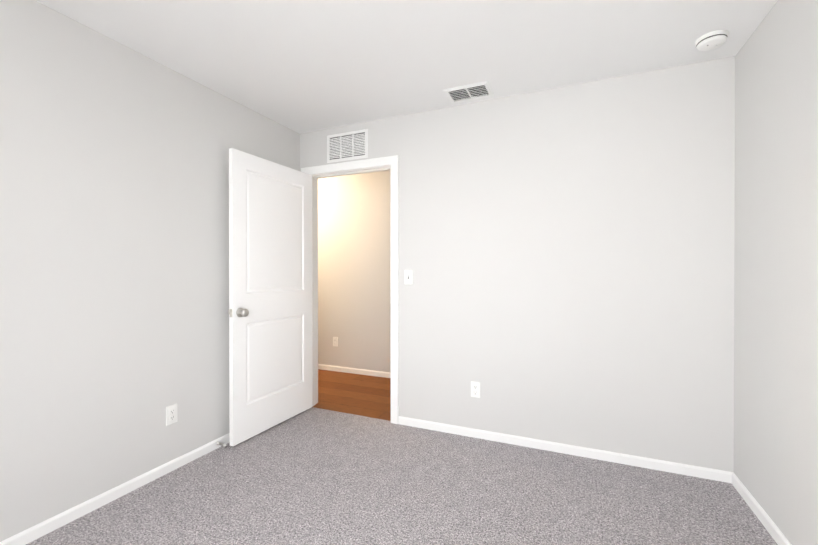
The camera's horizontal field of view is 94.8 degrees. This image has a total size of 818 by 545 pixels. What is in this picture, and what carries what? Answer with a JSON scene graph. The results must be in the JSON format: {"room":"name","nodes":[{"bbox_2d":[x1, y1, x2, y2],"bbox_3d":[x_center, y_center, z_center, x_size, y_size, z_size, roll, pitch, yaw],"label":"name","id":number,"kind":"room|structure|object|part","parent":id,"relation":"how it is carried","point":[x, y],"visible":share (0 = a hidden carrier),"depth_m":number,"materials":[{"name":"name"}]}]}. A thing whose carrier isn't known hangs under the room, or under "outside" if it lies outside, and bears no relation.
{"room":"empty bedroom","nodes":[
{"label":"empty bedroom","id":0,"kind":"room"},
{"bbox_2d":[0,0,299,541],"bbox_3d":[-1.798,-0.012,1.620,0.120,2.440,3.870,0,0,23],"label":"wall","id":1,"kind":"structure","parent":0,"point":[114,248],"depth_m":1.96,"materials":[{"name":"white paint"}]},
{"bbox_2d":[0,433,229,544],"bbox_3d":[-1.707,1.178,1.651,0.027,0.060,3.750,0,0,23],"label":"baseboard","id":2,"kind":"structure","parent":1,"relation":"attached to","point":[37,531],"depth_m":1.96,"materials":[{"name":"white paint"}]},
{"bbox_2d":[166,403,177,425],"bbox_3d":[-1.442,0.864,2.289,0.008,0.115,0.070,0,0,23],"label":"outlet","id":3,"kind":"object","parent":1,"relation":"attached to","point":[171,414],"visible":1,"depth_m":2.29,"materials":[{"name":"white plastic"}]},
{"bbox_2d":[318,170,390,372],"bbox_3d":[0.637,-0.024,3.962,5.740,2.440,0.120,0,0,23],"label":"wall","id":4,"kind":"structure","parent":0,"point":[354,295],"depth_m":4.45,"materials":[{"name":"white paint"}]},
{"bbox_2d":[333,337,337,346],"bbox_3d":[-0.893,0.838,4.556,0.070,0.115,0.008,0,0,23],"label":"outlet","id":5,"kind":"object","parent":4,"relation":"attached to","point":[335,341],"visible":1,"depth_m":4.55,"materials":[{"name":"white plastic"}]},
{"bbox_2d":[318,364,390,377],"bbox_3d":[0.611,1.166,3.907,5.500,0.060,0.013,0,0,23],"label":"baseboard","id":6,"kind":"structure","parent":4,"relation":"attached to","point":[356,371],"depth_m":4.42,"materials":[{"name":"white paint"}]},
{"bbox_2d":[26,407,777,544],"bbox_3d":[-0.320,1.261,1.000,3.330,0.100,3.890,0,0,23],"label":"floor carpet","id":7,"kind":"object","parent":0,"point":[314,476],"visible":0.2,"depth_m":2.00,"materials":[{"name":"grey carpet"}]},
{"bbox_2d":[35,0,777,133],"bbox_3d":[-0.350,-1.293,1.665,5.740,0.120,5.110,0,0,23],"label":"ceiling","id":8,"kind":"structure","parent":0,"point":[301,66],"depth_m":2.03,"materials":[{"name":"white paint"}]},
{"bbox_2d":[443,81,493,102],"bbox_3d":[0.412,-1.232,2.586,0.305,0.016,0.215,0,0,23],"label":"ceiling vent","id":9,"kind":"object","parent":8,"relation":"in","point":[469,92],"visible":1,"depth_m":2.57,"materials":[{"name":"white metal"}]},
{"bbox_2d":[695,30,728,50],"bbox_3d":[1.594,-1.213,1.982,0.140,0.042,0.140,0,0,23],"label":"smoke detector","id":10,"kind":"object","parent":8,"relation":"attached to","point":[712,40],"visible":1,"depth_m":1.95,"materials":[{"name":"white plastic"}]},
{"bbox_2d":[300,56,734,471],"bbox_3d":[0.194,-0.019,2.934,5.500,2.440,0.120,0,0,23],"label":"wall","id":11,"kind":"structure","parent":0,"point":[566,254],"depth_m":2.48,"materials":[{"name":"white paint"}]},
{"bbox_2d":[327,129,367,162],"bbox_3d":[-0.523,-1.062,3.167,0.400,0.235,0.010,0,0,23],"label":"air vent","id":12,"kind":"object","parent":11,"relation":"in","point":[352,145],"visible":1,"depth_m":3.16,"materials":[{"name":"white metal"}]},
{"bbox_2d":[301,155,398,423],"bbox_3d":[-0.492,0.137,3.230,0.947,2.126,0.160,0,0,23],"label":"door frame","id":13,"kind":"structure","parent":11,"relation":"attached to","point":[392,162],"depth_m":3.00,"materials":[{"name":"white paint"}]},
{"bbox_2d":[228,148,312,445],"bbox_3d":[-1.042,0.169,2.941,0.163,2.035,0.834,0,0,25],"label":"door","id":14,"kind":"structure","parent":13,"relation":"attached to","point":[270,311],"depth_m":2.85,"materials":[{"name":"white paint"}]},
{"bbox_3d":[-1.199,0.278,2.611,0.163,0.066,0.102,0,0,25],"label":"knob","id":15,"kind":"part","parent":14,"relation":"part of","materials":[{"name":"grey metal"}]},
{"bbox_3d":[-0.465,0.137,3.295,0.947,2.126,0.020,0,0,23],"label":"hall door casing trim","id":16,"kind":"part","parent":13,"relation":"part of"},
{"bbox_2d":[405,270,412,283],"bbox_3d":[-0.006,0.036,2.944,0.070,0.115,0.021,0,0,23],"label":"light switch","id":17,"kind":"object","parent":11,"relation":"attached to","point":[408,276],"visible":1,"depth_m":2.94,"materials":[{"name":"white plastic"}]},
{"bbox_2d":[471,381,479,397],"bbox_3d":[0.484,0.854,2.744,0.070,0.115,0.008,0,0,23],"label":"outlet","id":18,"kind":"object","parent":11,"relation":"attached to","point":[475,389],"visible":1,"depth_m":2.74,"materials":[{"name":"white plastic"}]},
{"bbox_2d":[398,416,727,482],"bbox_3d":[0.874,1.173,2.575,2.082,0.060,0.013,0,0,23],"label":"baseboard","id":19,"kind":"structure","parent":11,"relation":"attached to","point":[655,464],"depth_m":2.47,"materials":[{"name":"white paint"}]},
{"bbox_2d":[734,0,817,544],"bbox_3d":[1.150,-0.006,0.350,0.120,2.440,3.870,0,0,23],"label":"wall","id":20,"kind":"structure","parent":0,"point":[776,299],"depth_m":1.69,"materials":[{"name":"white paint"}]},
{"bbox_2d":[728,471,791,544],"bbox_3d":[1.112,1.183,0.437,0.013,0.060,3.750,0,0,23],"label":"baseboard","id":21,"kind":"structure","parent":20,"relation":"attached to","point":[767,522],"depth_m":1.84,"materials":[{"name":"white paint"}]},
{"label":"outside","id":22,"kind":"structure","parent":0,"visible":0},
{"bbox_2d":[313,369,390,420],"bbox_3d":[0.420,1.249,3.464,5.740,0.100,1.220,0,0,23],"label":"floor","id":23,"kind":"structure","parent":22,"point":[359,394],"depth_m":3.69,"materials":[{"name":"laminate"}]}
]}

